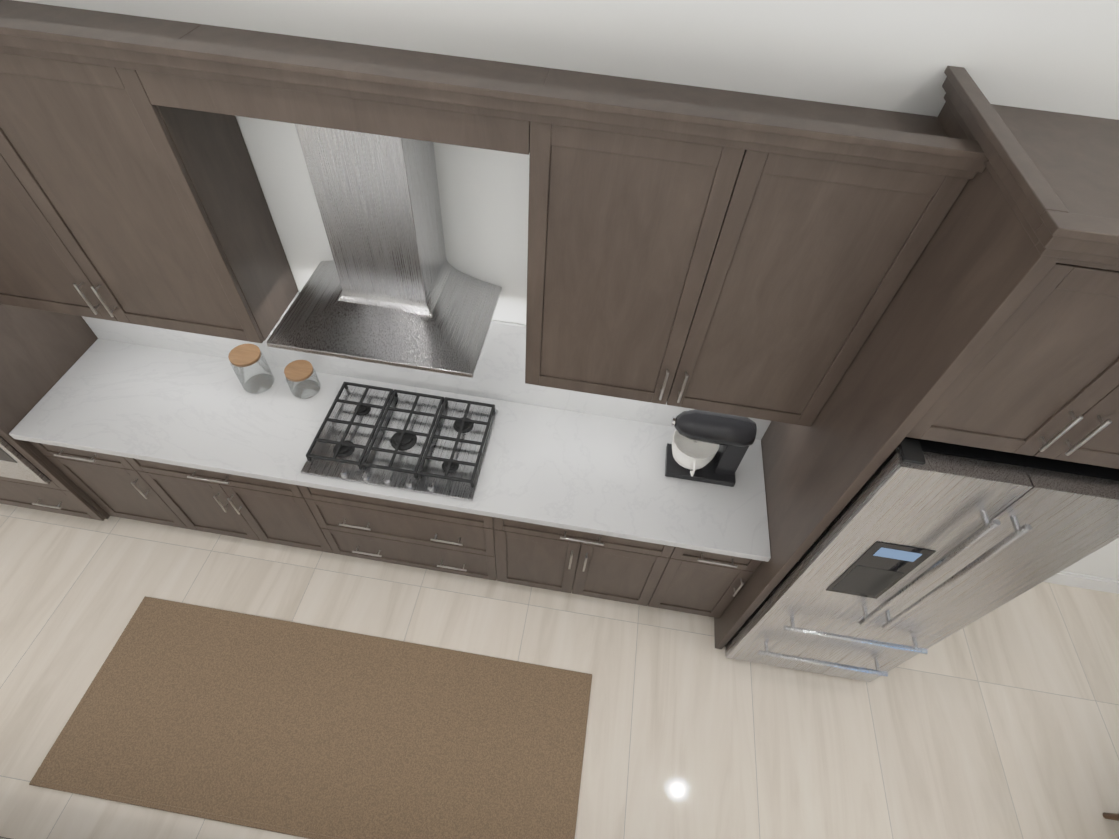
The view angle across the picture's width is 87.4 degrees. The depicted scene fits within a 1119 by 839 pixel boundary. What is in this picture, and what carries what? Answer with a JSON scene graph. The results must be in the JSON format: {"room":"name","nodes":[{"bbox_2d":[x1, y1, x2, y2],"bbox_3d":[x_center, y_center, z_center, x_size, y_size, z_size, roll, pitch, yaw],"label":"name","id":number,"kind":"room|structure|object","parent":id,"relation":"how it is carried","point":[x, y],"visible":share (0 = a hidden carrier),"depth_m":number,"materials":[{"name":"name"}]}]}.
{"room":"kitchen","nodes":[
{"label":"kitchen","id":0,"kind":"room"},
{"bbox_2d":[0,504,1118,838],"bbox_3d":[-0.515,2.722,1.938,12.100,0.120,6.894,9,51,3],"label":"floor","id":1,"kind":"structure","parent":0,"point":[1000,722],"depth_m":3.01,"materials":[{"name":"tile"}]},
{"bbox_2d":[0,372,107,520],"bbox_3d":[-2.916,0.186,3.418,0.847,0.450,0.656,9,51,3],"label":"base cabinet","id":2,"kind":"object","parent":1,"relation":"on","point":[18,390],"depth_m":2.98,"materials":[{"name":"brown wood"}]},
{"bbox_2d":[0,436,50,483],"bbox_3d":[-2.881,-0.259,2.699,0.746,1.104,0.626,9,51,3],"label":"wall oven","id":3,"kind":"object","parent":2,"relation":"in","point":[15,463],"visible":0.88,"depth_m":2.85,"materials":[{"name":"silver metal"}]},
{"bbox_2d":[20,440,195,529],"bbox_3d":[-2.218,0.141,3.231,0.525,0.880,0.616,9,51,3],"label":"base cabinet","id":4,"kind":"object","parent":1,"relation":"on","point":[117,486],"depth_m":2.99,"materials":[{"name":"brown wood"}]},
{"bbox_2d":[136,460,335,553],"bbox_3d":[-1.630,0.232,3.203,0.899,0.880,0.616,9,51,3],"label":"base cabinet","id":5,"kind":"object","parent":1,"relation":"on","point":[212,502],"depth_m":2.97,"materials":[{"name":"brown wood"}]},
{"bbox_2d":[29,596,591,838],"bbox_3d":[-1.091,1.469,2.812,2.424,0.010,0.874,9,51,3],"label":"floor mat","id":6,"kind":"object","parent":1,"relation":"on","point":[280,726],"visible":1,"depth_m":2.79,"materials":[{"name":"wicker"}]},
{"bbox_2d":[300,488,507,582],"bbox_3d":[-0.733,0.370,3.161,1.037,0.880,0.616,9,51,3],"label":"base cabinet","id":7,"kind":"object","parent":1,"relation":"on","point":[412,535],"depth_m":2.92,"materials":[{"name":"brown wood"}]},
{"bbox_2d":[8,340,771,563],"bbox_3d":[-0.752,0.090,2.793,3.445,0.040,0.651,9,51,3],"label":"countertop","id":8,"kind":"structure","parent":7,"relation":"on","point":[546,467],"depth_m":2.72,"materials":[{"name":"white stone"}]},
{"bbox_2d":[228,343,274,393],"bbox_3d":[-1.494,-0.245,2.844,0.150,0.208,0.150,9,51,3],"label":"jar","id":9,"kind":"object","parent":8,"relation":"on","point":[241,356],"visible":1,"depth_m":2.85,"materials":[{"name":"clear glass"}]},
{"bbox_2d":[284,360,320,398],"bbox_3d":[-1.257,-0.196,2.864,0.140,0.143,0.140,9,51,3],"label":"jar","id":10,"kind":"object","parent":8,"relation":"on","point":[299,371],"visible":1,"depth_m":2.85,"materials":[{"name":"clear glass"}]},
{"bbox_2d":[301,381,497,500],"bbox_3d":[-0.728,0.079,2.740,0.780,0.059,0.530,9,51,3],"label":"cooktop","id":11,"kind":"object","parent":8,"relation":"in","point":[370,435],"visible":1,"depth_m":2.73,"materials":[{"name":"silver metal"}]},
{"bbox_2d":[665,409,756,486],"bbox_3d":[0.653,0.122,2.610,0.357,0.370,0.248,9,51,3],"label":"stand mixer","id":12,"kind":"object","parent":8,"relation":"on","point":[708,447],"visible":0.98,"depth_m":2.57,"materials":[{"name":"black"}]},
{"bbox_2d":[508,520,691,607],"bbox_3d":[0.160,0.508,3.118,0.888,0.880,0.616,9,51,3],"label":"base cabinet","id":13,"kind":"object","parent":1,"relation":"on","point":[603,567],"depth_m":2.88,"materials":[{"name":"brown wood"}]},
{"bbox_2d":[661,476,771,627],"bbox_3d":[0.705,0.592,3.092,0.449,0.880,0.616,9,51,3],"label":"base cabinet","id":14,"kind":"object","parent":1,"relation":"on","point":[709,585],"depth_m":2.85,"materials":[{"name":"brown wood"}]},
{"bbox_2d":[725,437,1118,681],"bbox_3d":[1.350,0.485,2.605,0.748,1.850,0.854,9,51,3],"label":"refrigerator","id":15,"kind":"object","parent":1,"relation":"on","point":[921,546],"visible":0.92,"depth_m":2.00,"materials":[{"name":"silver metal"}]},
{"bbox_2d":[1103,812,1118,820],"bbox_3d":[2.715,1.823,2.296,0.594,0.831,0.673,17,52,9],"label":"dining chair","id":16,"kind":"object","parent":1,"relation":"on","point":[1112,816],"visible":1,"depth_m":2.74,"materials":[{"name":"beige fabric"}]},
{"bbox_2d":[14,0,1118,579],"bbox_3d":[-0.492,1.486,0.414,11.313,3.800,6.429,9,51,3],"label":"wall","id":17,"kind":"structure","parent":0,"point":[1060,56],"depth_m":1.67,"materials":[{"name":"white paint"}]},
{"bbox_2d":[0,0,299,351],"bbox_3d":[-1.758,-0.861,2.107,1.232,1.058,0.346,9,51,3],"label":"upper cabinet","id":18,"kind":"object","parent":17,"relation":"attached to","point":[132,196],"depth_m":1.93,"materials":[{"name":"brown wood"}]},
{"bbox_2d":[266,124,501,377],"bbox_3d":[-0.631,-0.654,1.970,0.770,0.824,0.501,9,51,3],"label":"range hood","id":19,"kind":"object","parent":17,"relation":"attached to","point":[389,284],"visible":0.9,"depth_m":2.12,"materials":[{"name":"silver metal"}]},
{"bbox_2d":[88,320,767,439],"bbox_3d":[-0.688,-0.327,2.774,3.445,0.518,0.015,9,51,3],"label":"backsplash","id":20,"kind":"structure","parent":17,"relation":"attached to","point":[496,376],"depth_m":2.91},
{"bbox_2d":[520,67,987,431],"bbox_3d":[0.476,-0.517,2.001,1.132,1.058,0.346,9,51,3],"label":"upper cabinet","id":21,"kind":"object","parent":17,"relation":"attached to","point":[836,302],"depth_m":1.71,"materials":[{"name":"brown wood"}]},
{"bbox_2d":[868,92,1118,468],"bbox_3d":[1.437,-0.367,1.661,0.764,0.645,0.716,9,51,3],"label":"upper cabinet","id":22,"kind":"object","parent":17,"relation":"attached to","point":[1007,337],"depth_m":1.45,"materials":[{"name":"brown wood"}]},
{"bbox_2d":[1043,571,1118,593],"bbox_3d":[3.000,3.178,1.677,3.284,0.135,5.677,9,51,3],"label":"baseboard","id":23,"kind":"structure","parent":17,"relation":"attached to","point":[1086,581],"depth_m":3.45,"materials":[{"name":"white"}]}
]}

